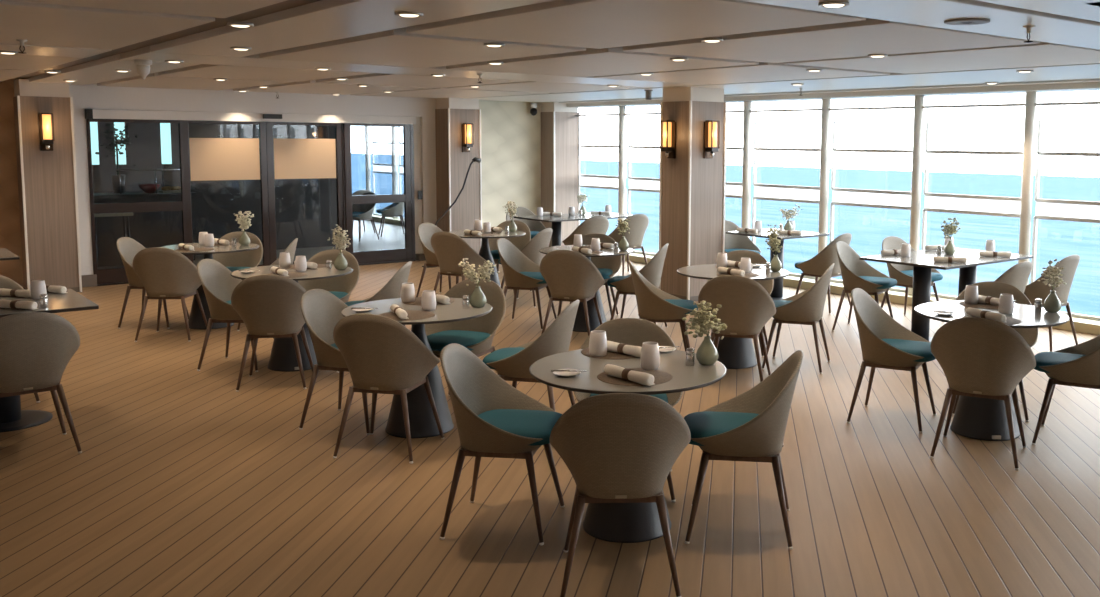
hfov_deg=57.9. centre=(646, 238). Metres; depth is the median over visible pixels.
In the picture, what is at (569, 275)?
tub chair
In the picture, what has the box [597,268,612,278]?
seat cushion
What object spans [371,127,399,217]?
window
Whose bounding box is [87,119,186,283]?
door
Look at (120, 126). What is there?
window
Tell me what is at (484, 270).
flower spray
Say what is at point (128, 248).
tub chair
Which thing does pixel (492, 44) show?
recessed light
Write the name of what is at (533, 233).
seat cushion
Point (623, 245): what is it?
vase
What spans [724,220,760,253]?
tub chair
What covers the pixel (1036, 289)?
tub chair
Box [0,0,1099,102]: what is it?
ceiling
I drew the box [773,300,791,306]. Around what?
seat cushion
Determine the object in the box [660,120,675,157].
wall sconce
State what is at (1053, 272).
flower spray
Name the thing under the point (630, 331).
tub chair
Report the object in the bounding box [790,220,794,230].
cup
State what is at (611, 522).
round table
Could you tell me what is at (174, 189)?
bread basket
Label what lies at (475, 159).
floor lamp
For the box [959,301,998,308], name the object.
placemat
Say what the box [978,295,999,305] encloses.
rolled napkin
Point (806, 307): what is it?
tub chair
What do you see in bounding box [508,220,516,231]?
vase
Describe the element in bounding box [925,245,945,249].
rolled napkin
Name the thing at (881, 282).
seat cushion
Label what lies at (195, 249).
placemat
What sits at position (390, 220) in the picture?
baseboard
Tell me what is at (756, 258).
tub chair
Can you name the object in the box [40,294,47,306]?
salt shaker
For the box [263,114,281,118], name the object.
sensor
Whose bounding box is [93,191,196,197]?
countertop
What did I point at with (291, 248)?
tub chair
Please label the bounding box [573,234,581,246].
cup
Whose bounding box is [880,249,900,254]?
rolled napkin
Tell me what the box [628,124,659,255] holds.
window
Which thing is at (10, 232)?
wall
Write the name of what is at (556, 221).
rectangular table
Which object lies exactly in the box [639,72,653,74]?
recessed light
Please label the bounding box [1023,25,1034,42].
sprinkler
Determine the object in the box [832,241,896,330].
tub chair
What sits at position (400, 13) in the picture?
recessed light
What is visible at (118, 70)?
recessed light
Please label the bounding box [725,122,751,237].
window
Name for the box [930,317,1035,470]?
tub chair
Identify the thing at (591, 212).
rolled napkin
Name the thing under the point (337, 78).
recessed light
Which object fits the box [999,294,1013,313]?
cup
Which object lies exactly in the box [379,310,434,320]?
placemat
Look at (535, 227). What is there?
tub chair
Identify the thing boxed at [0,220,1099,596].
floor
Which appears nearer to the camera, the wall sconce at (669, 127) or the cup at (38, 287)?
the cup at (38, 287)
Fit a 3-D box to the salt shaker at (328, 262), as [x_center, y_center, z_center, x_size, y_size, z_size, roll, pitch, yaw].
[-2.462,0.205,7.661,0.041,0.077,0.041,-4,7,-40]
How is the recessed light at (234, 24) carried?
in the ceiling
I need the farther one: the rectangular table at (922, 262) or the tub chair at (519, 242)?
the tub chair at (519, 242)
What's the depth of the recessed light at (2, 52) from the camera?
6.83 m
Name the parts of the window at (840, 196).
frame, frame, frame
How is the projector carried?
attached to the ceiling
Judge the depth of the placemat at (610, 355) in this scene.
4.69 m
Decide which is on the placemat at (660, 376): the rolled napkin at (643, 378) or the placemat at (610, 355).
the rolled napkin at (643, 378)
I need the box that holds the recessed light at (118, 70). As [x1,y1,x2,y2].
[114,69,130,71]
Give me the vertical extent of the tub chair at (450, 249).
0.823 m
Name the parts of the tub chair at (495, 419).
leg, leg, seat frame, leg, leg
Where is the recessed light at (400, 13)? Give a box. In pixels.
[395,11,423,16]
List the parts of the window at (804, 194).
frame, frame, frame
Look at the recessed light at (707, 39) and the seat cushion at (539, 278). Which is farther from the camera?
the seat cushion at (539, 278)
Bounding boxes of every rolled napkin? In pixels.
[0,288,30,297]
[0,300,37,309]
[46,285,66,293]
[178,243,194,250]
[214,238,229,244]
[271,266,288,275]
[294,261,317,268]
[390,304,408,318]
[435,293,449,303]
[464,230,481,235]
[491,227,502,231]
[543,212,561,215]
[572,246,591,253]
[590,211,609,214]
[600,242,613,248]
[604,364,654,385]
[607,341,641,356]
[717,267,744,275]
[727,260,752,268]
[736,228,757,232]
[777,230,801,234]
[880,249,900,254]
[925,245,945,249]
[933,256,966,262]
[966,307,1005,322]
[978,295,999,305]
[979,251,1011,256]
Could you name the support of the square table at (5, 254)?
on the floor
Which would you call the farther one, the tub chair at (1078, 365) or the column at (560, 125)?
the column at (560, 125)
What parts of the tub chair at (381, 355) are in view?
leg, leg, seat frame, leg, leg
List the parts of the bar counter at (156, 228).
sneeze guard rail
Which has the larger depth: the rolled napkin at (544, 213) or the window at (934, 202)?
the rolled napkin at (544, 213)
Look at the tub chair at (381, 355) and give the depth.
5.39 m
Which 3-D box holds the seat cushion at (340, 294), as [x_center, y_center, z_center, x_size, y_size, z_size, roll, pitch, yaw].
[-2.667,0.486,8.064,0.396,0.065,0.430,1,6,6]
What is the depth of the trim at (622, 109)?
14.57 m
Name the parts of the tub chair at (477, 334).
seat frame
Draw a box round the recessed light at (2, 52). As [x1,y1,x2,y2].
[0,51,18,53]
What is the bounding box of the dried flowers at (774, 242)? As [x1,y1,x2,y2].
[765,224,782,253]
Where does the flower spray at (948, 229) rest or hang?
in the vase at (949, 249)
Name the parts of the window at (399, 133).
frame, frame, frame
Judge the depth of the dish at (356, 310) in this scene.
5.85 m
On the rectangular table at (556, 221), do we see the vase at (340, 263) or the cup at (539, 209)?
the cup at (539, 209)
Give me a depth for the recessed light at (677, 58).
6.96 m
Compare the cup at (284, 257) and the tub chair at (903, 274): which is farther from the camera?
the tub chair at (903, 274)
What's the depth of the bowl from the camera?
13.82 m
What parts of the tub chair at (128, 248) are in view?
leg, seat frame, leg, leg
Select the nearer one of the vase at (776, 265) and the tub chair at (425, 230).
the vase at (776, 265)
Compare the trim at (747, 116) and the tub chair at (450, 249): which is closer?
the tub chair at (450, 249)
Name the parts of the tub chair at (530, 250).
leg, leg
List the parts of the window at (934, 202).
frame, frame, frame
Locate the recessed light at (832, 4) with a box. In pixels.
[818,1,849,7]
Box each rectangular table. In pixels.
[514,213,630,245]
[859,248,1032,341]
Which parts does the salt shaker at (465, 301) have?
glass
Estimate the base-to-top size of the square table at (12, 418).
0.740 m
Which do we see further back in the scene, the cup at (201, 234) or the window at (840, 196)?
the window at (840, 196)
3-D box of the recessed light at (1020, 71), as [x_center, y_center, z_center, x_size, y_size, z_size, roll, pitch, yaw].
[3.011,-1.330,7.851,0.132,0.021,0.132,-4,7,-40]
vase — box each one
[239,232,249,245]
[334,253,347,269]
[469,286,485,307]
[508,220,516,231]
[580,205,585,214]
[618,236,628,250]
[696,336,717,364]
[770,255,781,271]
[784,220,792,230]
[944,240,955,254]
[1043,291,1061,312]
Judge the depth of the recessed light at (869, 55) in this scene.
6.53 m
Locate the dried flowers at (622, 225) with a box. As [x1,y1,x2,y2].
[616,217,629,236]
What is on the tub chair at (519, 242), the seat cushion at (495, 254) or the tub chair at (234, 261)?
the seat cushion at (495, 254)
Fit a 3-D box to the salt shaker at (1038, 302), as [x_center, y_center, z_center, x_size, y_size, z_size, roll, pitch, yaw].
[2.390,0.406,6.019,0.041,0.077,0.041,-4,7,-40]
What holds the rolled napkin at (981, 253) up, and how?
on the rectangular table at (922, 262)
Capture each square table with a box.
[0,248,19,260]
[0,288,98,432]
[726,228,828,299]
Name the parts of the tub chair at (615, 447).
leg, leg, seat frame, leg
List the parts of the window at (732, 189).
frame, frame, frame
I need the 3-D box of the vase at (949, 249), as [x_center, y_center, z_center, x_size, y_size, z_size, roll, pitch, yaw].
[2.785,0.081,9.053,0.104,0.129,0.104,-4,7,-40]
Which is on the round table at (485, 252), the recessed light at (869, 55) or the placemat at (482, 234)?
the placemat at (482, 234)
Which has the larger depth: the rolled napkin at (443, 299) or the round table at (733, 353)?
the round table at (733, 353)
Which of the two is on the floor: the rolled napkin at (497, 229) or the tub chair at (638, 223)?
the tub chair at (638, 223)
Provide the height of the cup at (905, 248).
0.116 m
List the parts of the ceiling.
panel, panel, panel, panel, panel, panel, panel, panel, panel, panel, panel, panel, panel, panel, panel, panel, panel, panel, panel, panel, panel, panel, panel, panel, panel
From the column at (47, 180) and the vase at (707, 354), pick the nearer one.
the vase at (707, 354)
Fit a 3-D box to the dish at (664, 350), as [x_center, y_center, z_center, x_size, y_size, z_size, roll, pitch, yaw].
[0.083,0.541,4.805,0.124,0.013,0.124,-4,7,-40]
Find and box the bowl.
[138,184,159,192]
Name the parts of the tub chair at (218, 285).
leg, seat frame, leg, leg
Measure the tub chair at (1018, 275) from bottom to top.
0.823 m
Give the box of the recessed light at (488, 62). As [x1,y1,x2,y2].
[487,61,503,64]
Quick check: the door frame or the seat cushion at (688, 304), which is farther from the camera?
the door frame
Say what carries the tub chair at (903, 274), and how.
on the floor
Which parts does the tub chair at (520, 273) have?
leg, seat frame, leg, leg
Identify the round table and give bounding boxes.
[162,243,258,329]
[230,264,352,371]
[341,297,491,437]
[450,229,525,286]
[529,349,726,542]
[539,245,633,331]
[677,264,789,368]
[914,300,1068,440]
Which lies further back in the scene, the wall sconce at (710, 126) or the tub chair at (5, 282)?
the wall sconce at (710, 126)
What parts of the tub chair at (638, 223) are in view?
leg, leg, leg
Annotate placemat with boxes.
[175,248,213,251]
[214,242,238,245]
[263,272,306,277]
[287,264,325,268]
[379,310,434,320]
[402,297,454,304]
[465,233,493,235]
[579,251,602,254]
[581,245,608,248]
[581,347,636,358]
[597,368,671,385]
[715,265,754,268]
[716,273,758,277]
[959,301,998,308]
[962,315,1020,324]
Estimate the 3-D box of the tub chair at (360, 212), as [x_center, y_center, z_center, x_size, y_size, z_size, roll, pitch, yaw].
[-4.946,-0.378,17.030,0.564,0.823,0.548,4,7,30]
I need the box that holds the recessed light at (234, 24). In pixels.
[227,22,253,26]
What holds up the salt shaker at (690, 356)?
on the round table at (611, 522)
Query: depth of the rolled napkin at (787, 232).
10.81 m
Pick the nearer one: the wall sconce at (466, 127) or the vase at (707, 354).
the vase at (707, 354)
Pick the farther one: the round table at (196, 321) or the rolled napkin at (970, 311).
the round table at (196, 321)
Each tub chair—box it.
[0,275,39,402]
[0,312,81,452]
[117,237,188,328]
[132,247,207,341]
[197,259,273,371]
[213,231,262,271]
[231,274,313,391]
[237,238,297,330]
[298,249,359,302]
[299,289,369,434]
[333,314,443,463]
[337,261,411,372]
[352,190,375,233]
[352,192,379,241]
[376,193,404,237]
[416,223,469,296]
[425,278,505,395]
[431,232,487,292]
[440,343,564,544]
[479,220,531,291]
[483,299,579,410]
[496,238,556,329]
[498,228,552,307]
[506,207,545,238]
[540,250,604,335]
[550,393,690,596]
[562,216,608,244]
[570,233,621,318]
[574,318,682,501]
[607,243,668,326]
[608,214,648,275]
[628,260,697,350]
[684,350,803,549]
[698,275,775,381]
[707,250,773,356]
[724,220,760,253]
[762,263,833,373]
[795,233,851,313]
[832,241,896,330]
[846,288,935,432]
[881,236,942,315]
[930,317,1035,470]
[952,281,1037,421]
[955,261,1032,299]
[1024,255,1079,351]
[1032,335,1099,444]
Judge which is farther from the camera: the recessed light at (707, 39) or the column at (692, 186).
the column at (692, 186)
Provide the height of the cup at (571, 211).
0.116 m
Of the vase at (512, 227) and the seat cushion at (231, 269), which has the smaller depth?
the seat cushion at (231, 269)
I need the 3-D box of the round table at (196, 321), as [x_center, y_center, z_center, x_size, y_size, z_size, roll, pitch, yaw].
[-4.085,0.447,9.234,0.888,0.740,0.888,-2,6,-22]
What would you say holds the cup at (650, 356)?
on the round table at (611, 522)
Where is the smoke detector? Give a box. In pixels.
[134,59,151,79]
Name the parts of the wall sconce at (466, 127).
lamp shade, cage frame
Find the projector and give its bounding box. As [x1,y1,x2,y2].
[644,90,652,99]
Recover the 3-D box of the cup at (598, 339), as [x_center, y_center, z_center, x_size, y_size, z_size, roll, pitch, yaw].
[-0.228,0.497,4.683,0.087,0.116,0.087,-4,7,-40]
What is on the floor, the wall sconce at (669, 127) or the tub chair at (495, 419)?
the tub chair at (495, 419)
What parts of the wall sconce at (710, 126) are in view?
lamp shade, cage frame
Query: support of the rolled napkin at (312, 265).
on the placemat at (318, 265)
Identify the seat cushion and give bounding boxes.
[226,267,250,271]
[329,291,347,298]
[345,300,365,306]
[352,212,364,216]
[427,330,490,350]
[478,409,561,445]
[483,347,524,368]
[491,250,499,258]
[520,272,546,283]
[530,231,538,237]
[590,394,667,402]
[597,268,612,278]
[607,276,628,286]
[664,299,697,313]
[684,411,758,445]
[724,249,759,253]
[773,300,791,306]
[859,276,896,288]
[882,339,935,361]
[901,270,942,281]
[1034,352,1084,372]
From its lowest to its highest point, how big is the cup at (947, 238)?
0.116 m
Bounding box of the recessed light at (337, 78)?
[334,77,347,79]
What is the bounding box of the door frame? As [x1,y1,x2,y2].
[86,109,421,274]
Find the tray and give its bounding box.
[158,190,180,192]
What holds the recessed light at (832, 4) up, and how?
in the ceiling
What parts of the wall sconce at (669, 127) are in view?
lamp shade, cage frame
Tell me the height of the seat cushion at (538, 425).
0.065 m
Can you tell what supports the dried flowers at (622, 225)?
in the vase at (623, 245)
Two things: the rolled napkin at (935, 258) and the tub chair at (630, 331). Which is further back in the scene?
the rolled napkin at (935, 258)
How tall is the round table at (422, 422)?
0.740 m
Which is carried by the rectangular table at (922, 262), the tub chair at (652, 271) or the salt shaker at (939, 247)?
the salt shaker at (939, 247)
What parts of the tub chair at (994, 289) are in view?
leg, leg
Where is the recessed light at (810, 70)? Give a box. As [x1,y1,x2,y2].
[806,69,822,71]
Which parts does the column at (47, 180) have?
corner trim, corner trim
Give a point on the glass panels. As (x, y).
(305, 209)
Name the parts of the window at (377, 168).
frame, frame, frame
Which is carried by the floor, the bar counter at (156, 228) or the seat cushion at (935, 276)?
the bar counter at (156, 228)
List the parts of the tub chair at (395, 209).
leg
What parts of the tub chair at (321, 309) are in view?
leg, seat frame, leg, leg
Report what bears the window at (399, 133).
in the glass panels
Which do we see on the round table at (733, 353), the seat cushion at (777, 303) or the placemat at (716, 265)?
the placemat at (716, 265)
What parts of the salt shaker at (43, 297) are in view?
glass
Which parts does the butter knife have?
handle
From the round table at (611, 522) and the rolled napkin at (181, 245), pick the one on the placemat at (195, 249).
the rolled napkin at (181, 245)
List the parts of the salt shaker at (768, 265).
glass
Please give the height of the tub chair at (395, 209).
0.823 m
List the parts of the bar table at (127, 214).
leg, leg, leg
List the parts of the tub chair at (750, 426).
leg, seat frame, leg, leg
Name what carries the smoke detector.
attached to the ceiling
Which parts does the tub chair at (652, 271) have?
leg, leg, seat frame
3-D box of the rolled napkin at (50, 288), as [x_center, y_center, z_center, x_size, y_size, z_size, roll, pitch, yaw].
[-3.901,0.327,6.456,0.275,0.052,0.058,3,6,23]
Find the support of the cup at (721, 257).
on the placemat at (716, 265)
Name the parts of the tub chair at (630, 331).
leg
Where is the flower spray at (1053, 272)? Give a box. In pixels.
[1037,259,1066,289]
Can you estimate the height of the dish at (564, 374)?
0.013 m
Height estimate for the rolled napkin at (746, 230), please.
0.052 m
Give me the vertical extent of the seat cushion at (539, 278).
0.065 m
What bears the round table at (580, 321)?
on the floor
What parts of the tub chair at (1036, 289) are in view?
leg, leg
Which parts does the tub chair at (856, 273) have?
leg, leg, seat frame, leg, leg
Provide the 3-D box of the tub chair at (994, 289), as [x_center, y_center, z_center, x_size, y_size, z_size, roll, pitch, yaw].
[2.280,0.725,6.515,0.564,0.823,0.548,2,6,18]
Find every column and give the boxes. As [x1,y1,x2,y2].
[13,79,81,291]
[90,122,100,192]
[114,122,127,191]
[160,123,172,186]
[435,98,481,253]
[541,102,579,246]
[659,87,726,300]
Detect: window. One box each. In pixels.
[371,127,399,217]
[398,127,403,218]
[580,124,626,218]
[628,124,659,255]
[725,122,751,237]
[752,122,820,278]
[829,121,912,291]
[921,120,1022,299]
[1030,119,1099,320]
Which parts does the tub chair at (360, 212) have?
leg, leg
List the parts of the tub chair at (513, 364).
leg, seat frame, leg, leg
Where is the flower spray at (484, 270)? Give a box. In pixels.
[458,258,498,285]
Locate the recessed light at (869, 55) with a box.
[868,54,887,56]
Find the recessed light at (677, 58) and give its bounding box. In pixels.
[670,57,687,60]
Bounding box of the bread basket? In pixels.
[158,186,180,192]
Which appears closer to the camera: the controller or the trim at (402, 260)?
the controller
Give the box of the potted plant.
[95,124,137,192]
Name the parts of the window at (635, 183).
frame, frame, frame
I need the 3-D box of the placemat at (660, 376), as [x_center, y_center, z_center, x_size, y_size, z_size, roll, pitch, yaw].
[-0.049,0.598,4.281,0.326,0.002,0.326,-4,7,-40]
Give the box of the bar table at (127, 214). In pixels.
[94,212,132,269]
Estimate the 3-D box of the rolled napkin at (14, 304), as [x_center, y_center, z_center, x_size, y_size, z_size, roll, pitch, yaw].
[-3.726,0.390,5.839,0.275,0.052,0.058,2,6,15]
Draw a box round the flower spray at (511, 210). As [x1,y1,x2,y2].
[503,201,517,218]
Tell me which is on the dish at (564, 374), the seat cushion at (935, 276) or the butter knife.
the butter knife
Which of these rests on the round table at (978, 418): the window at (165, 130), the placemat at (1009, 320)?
the placemat at (1009, 320)
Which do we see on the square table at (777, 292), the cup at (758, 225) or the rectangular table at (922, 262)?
the cup at (758, 225)
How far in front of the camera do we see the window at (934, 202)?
10.38 m
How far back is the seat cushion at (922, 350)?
6.09 m
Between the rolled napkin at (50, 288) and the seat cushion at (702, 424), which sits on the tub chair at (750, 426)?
the seat cushion at (702, 424)
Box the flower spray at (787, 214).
[779,204,802,219]
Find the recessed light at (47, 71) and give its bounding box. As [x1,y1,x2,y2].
[44,70,60,72]
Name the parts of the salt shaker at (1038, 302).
glass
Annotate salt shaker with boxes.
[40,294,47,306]
[232,238,235,245]
[326,260,331,269]
[462,295,468,307]
[614,242,617,250]
[686,348,694,365]
[765,262,770,272]
[937,245,941,253]
[1034,299,1041,311]
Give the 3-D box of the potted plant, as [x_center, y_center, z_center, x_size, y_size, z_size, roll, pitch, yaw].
[-7.379,-1.117,13.780,0.458,0.959,0.396,5,7,38]
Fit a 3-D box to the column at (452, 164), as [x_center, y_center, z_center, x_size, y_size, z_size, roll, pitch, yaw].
[-2.747,-0.876,14.395,0.529,2.370,0.462,-4,7,-40]
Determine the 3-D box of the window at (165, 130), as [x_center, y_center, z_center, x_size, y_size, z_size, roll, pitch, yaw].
[-7.192,-0.779,14.840,0.120,2.020,0.100,-4,7,-40]
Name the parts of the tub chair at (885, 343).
leg, leg, seat frame, leg, leg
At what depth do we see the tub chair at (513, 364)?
5.69 m
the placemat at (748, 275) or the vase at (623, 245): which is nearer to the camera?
the placemat at (748, 275)
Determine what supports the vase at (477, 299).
on the round table at (422, 422)
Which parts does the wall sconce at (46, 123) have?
lamp shade, cage frame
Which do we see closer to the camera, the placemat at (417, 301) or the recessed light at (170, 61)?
the placemat at (417, 301)
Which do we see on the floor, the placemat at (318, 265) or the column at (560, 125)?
the column at (560, 125)
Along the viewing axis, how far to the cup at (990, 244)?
9.22 m
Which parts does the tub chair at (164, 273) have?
leg, leg, seat frame, leg, leg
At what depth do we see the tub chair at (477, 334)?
6.56 m
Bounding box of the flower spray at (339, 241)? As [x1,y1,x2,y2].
[328,225,350,252]
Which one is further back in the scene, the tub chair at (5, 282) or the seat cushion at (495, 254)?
the seat cushion at (495, 254)
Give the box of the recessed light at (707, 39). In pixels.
[701,37,723,41]
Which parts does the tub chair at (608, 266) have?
leg, leg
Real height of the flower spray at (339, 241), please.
0.238 m
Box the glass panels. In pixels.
[97,122,344,254]
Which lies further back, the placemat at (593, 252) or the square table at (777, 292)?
the square table at (777, 292)
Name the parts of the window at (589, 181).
frame, frame, frame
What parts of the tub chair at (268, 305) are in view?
leg, leg, seat frame, leg, leg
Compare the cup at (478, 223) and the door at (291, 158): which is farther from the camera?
the door at (291, 158)
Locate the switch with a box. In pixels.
[418,190,422,199]
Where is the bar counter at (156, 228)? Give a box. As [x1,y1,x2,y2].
[93,168,196,266]
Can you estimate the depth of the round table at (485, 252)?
10.74 m
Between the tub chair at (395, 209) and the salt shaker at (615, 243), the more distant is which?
the tub chair at (395, 209)
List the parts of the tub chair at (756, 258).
leg, leg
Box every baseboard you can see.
[81,253,425,286]
[369,214,401,225]
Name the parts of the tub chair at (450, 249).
leg, seat frame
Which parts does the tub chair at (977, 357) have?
leg, leg, seat frame, leg, leg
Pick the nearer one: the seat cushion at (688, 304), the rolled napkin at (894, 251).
the seat cushion at (688, 304)
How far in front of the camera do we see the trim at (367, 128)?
21.33 m
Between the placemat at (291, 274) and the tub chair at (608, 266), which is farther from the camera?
the tub chair at (608, 266)
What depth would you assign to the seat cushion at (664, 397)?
4.95 m
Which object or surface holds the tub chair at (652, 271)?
on the floor
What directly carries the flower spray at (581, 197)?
in the vase at (582, 208)
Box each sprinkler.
[16,40,26,53]
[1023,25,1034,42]
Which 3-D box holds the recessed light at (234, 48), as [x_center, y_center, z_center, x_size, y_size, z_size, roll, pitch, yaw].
[-2.633,-1.235,6.416,0.132,0.021,0.132,-4,7,-40]
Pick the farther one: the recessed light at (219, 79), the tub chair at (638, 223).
the tub chair at (638, 223)
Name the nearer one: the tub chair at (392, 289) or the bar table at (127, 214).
the tub chair at (392, 289)
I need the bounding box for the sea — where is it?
[351,153,1099,316]
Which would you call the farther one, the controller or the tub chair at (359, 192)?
the tub chair at (359, 192)
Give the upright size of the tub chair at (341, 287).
0.823 m
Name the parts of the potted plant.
pot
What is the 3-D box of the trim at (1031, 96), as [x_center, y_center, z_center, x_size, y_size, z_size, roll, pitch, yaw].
[3.751,-0.313,9.747,0.104,2.270,0.104,-4,7,-40]
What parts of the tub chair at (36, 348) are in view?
seat frame, leg, leg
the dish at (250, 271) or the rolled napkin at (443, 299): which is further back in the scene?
the dish at (250, 271)
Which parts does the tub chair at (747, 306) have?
leg, leg, seat frame, leg, leg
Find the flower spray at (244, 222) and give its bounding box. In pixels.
[234,211,253,231]
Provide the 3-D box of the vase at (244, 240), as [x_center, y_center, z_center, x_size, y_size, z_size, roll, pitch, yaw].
[-3.804,0.001,9.350,0.104,0.129,0.104,-4,7,-40]
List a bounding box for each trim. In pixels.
[97,260,413,285]
[365,126,370,190]
[391,127,397,218]
[567,82,1099,107]
[576,101,1099,115]
[618,106,625,224]
[741,101,751,236]
[818,99,830,279]
[908,95,923,295]
[1018,91,1036,284]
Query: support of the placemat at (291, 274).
on the round table at (283, 358)
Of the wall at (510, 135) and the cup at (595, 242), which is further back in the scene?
the wall at (510, 135)
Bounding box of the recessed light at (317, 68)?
[315,67,330,69]
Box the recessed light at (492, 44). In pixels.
[483,42,504,46]
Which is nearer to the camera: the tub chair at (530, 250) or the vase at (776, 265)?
the vase at (776, 265)
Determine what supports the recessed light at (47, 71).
in the ceiling
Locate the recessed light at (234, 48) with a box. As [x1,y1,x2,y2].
[230,47,251,49]
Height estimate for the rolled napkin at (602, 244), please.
0.052 m
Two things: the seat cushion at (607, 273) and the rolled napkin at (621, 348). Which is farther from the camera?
the seat cushion at (607, 273)
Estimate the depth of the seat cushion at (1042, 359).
5.84 m
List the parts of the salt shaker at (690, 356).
glass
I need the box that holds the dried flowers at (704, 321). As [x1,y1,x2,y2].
[682,301,726,339]
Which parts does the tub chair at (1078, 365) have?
leg, leg, seat frame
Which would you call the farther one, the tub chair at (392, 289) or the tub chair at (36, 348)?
the tub chair at (392, 289)
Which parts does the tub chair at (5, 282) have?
leg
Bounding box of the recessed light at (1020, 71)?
[1016,70,1033,72]
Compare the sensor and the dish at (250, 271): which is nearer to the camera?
the dish at (250, 271)
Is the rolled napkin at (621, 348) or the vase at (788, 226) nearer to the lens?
the rolled napkin at (621, 348)
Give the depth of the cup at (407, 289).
6.15 m
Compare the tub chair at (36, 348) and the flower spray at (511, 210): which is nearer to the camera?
the tub chair at (36, 348)
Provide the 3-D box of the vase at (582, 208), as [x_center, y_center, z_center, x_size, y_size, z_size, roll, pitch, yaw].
[-0.867,-0.386,13.459,0.104,0.129,0.104,-4,7,-40]
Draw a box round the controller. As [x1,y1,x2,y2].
[84,109,92,118]
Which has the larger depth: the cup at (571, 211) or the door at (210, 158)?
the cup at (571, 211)
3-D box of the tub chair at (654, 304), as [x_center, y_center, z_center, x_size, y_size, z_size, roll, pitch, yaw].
[0.129,0.581,7.795,0.548,0.823,0.564,0,6,-3]
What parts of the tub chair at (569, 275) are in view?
leg, leg, seat frame, leg, leg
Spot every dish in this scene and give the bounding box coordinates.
[239,270,255,273]
[352,307,372,311]
[553,369,580,376]
[659,346,675,352]
[934,312,954,314]
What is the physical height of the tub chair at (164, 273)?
0.823 m
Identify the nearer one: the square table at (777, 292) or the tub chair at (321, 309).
the tub chair at (321, 309)
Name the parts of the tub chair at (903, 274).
leg, leg, seat frame, leg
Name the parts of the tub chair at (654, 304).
seat frame, leg, leg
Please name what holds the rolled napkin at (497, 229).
on the placemat
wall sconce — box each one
[38,113,54,150]
[462,123,473,151]
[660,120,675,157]
[703,120,719,157]
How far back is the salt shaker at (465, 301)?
5.97 m
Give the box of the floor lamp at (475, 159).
[422,157,480,267]
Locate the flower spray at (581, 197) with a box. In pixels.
[577,192,587,205]
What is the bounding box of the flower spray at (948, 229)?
[941,217,960,239]
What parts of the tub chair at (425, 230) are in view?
leg, leg, leg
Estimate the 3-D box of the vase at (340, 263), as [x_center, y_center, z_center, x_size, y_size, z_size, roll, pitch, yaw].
[-2.380,0.176,7.693,0.104,0.129,0.104,-4,7,-40]
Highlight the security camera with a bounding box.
[530,103,536,115]
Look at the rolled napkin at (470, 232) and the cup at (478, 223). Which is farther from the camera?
the cup at (478, 223)
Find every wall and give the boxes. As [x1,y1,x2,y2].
[0,79,23,286]
[69,83,436,274]
[479,100,540,228]
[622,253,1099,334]
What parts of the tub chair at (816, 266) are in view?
leg, seat frame, leg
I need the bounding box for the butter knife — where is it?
[551,370,586,371]
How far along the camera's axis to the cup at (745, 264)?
7.64 m
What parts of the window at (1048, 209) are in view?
frame, frame, frame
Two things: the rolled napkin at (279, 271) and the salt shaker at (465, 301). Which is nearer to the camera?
the salt shaker at (465, 301)
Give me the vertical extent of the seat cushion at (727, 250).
0.065 m
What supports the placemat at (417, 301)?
on the round table at (422, 422)
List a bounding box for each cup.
[30,280,46,299]
[199,232,207,244]
[204,234,213,246]
[279,252,290,267]
[295,256,306,271]
[401,283,414,301]
[421,290,435,310]
[474,220,481,229]
[483,222,490,232]
[537,207,542,215]
[568,207,574,215]
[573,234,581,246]
[589,330,606,356]
[591,238,599,250]
[605,205,610,212]
[640,342,659,369]
[717,253,726,267]
[740,257,750,272]
[754,221,761,230]
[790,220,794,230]
[901,243,910,256]
[944,237,953,244]
[964,285,978,303]
[985,240,994,251]
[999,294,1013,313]
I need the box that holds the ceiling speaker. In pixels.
[944,18,989,24]
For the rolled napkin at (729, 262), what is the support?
on the placemat at (716, 265)
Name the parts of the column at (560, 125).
corner trim, corner trim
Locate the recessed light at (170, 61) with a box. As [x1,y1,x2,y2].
[165,60,182,62]
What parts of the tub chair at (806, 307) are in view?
leg, leg, seat frame, leg, leg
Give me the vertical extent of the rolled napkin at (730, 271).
0.052 m
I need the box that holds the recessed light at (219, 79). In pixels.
[213,78,226,80]
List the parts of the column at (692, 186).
corner trim, corner trim, corner trim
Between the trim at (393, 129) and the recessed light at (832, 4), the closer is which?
the recessed light at (832, 4)
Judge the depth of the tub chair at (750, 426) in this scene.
4.34 m
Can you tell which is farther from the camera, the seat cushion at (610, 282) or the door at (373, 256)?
the door at (373, 256)
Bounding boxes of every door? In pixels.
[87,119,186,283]
[182,120,269,266]
[266,122,344,264]
[343,123,411,263]
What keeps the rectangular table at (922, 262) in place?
on the floor
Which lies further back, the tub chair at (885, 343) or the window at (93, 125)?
the window at (93, 125)
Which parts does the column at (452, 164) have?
corner trim, corner trim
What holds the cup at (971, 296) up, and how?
on the placemat at (979, 305)

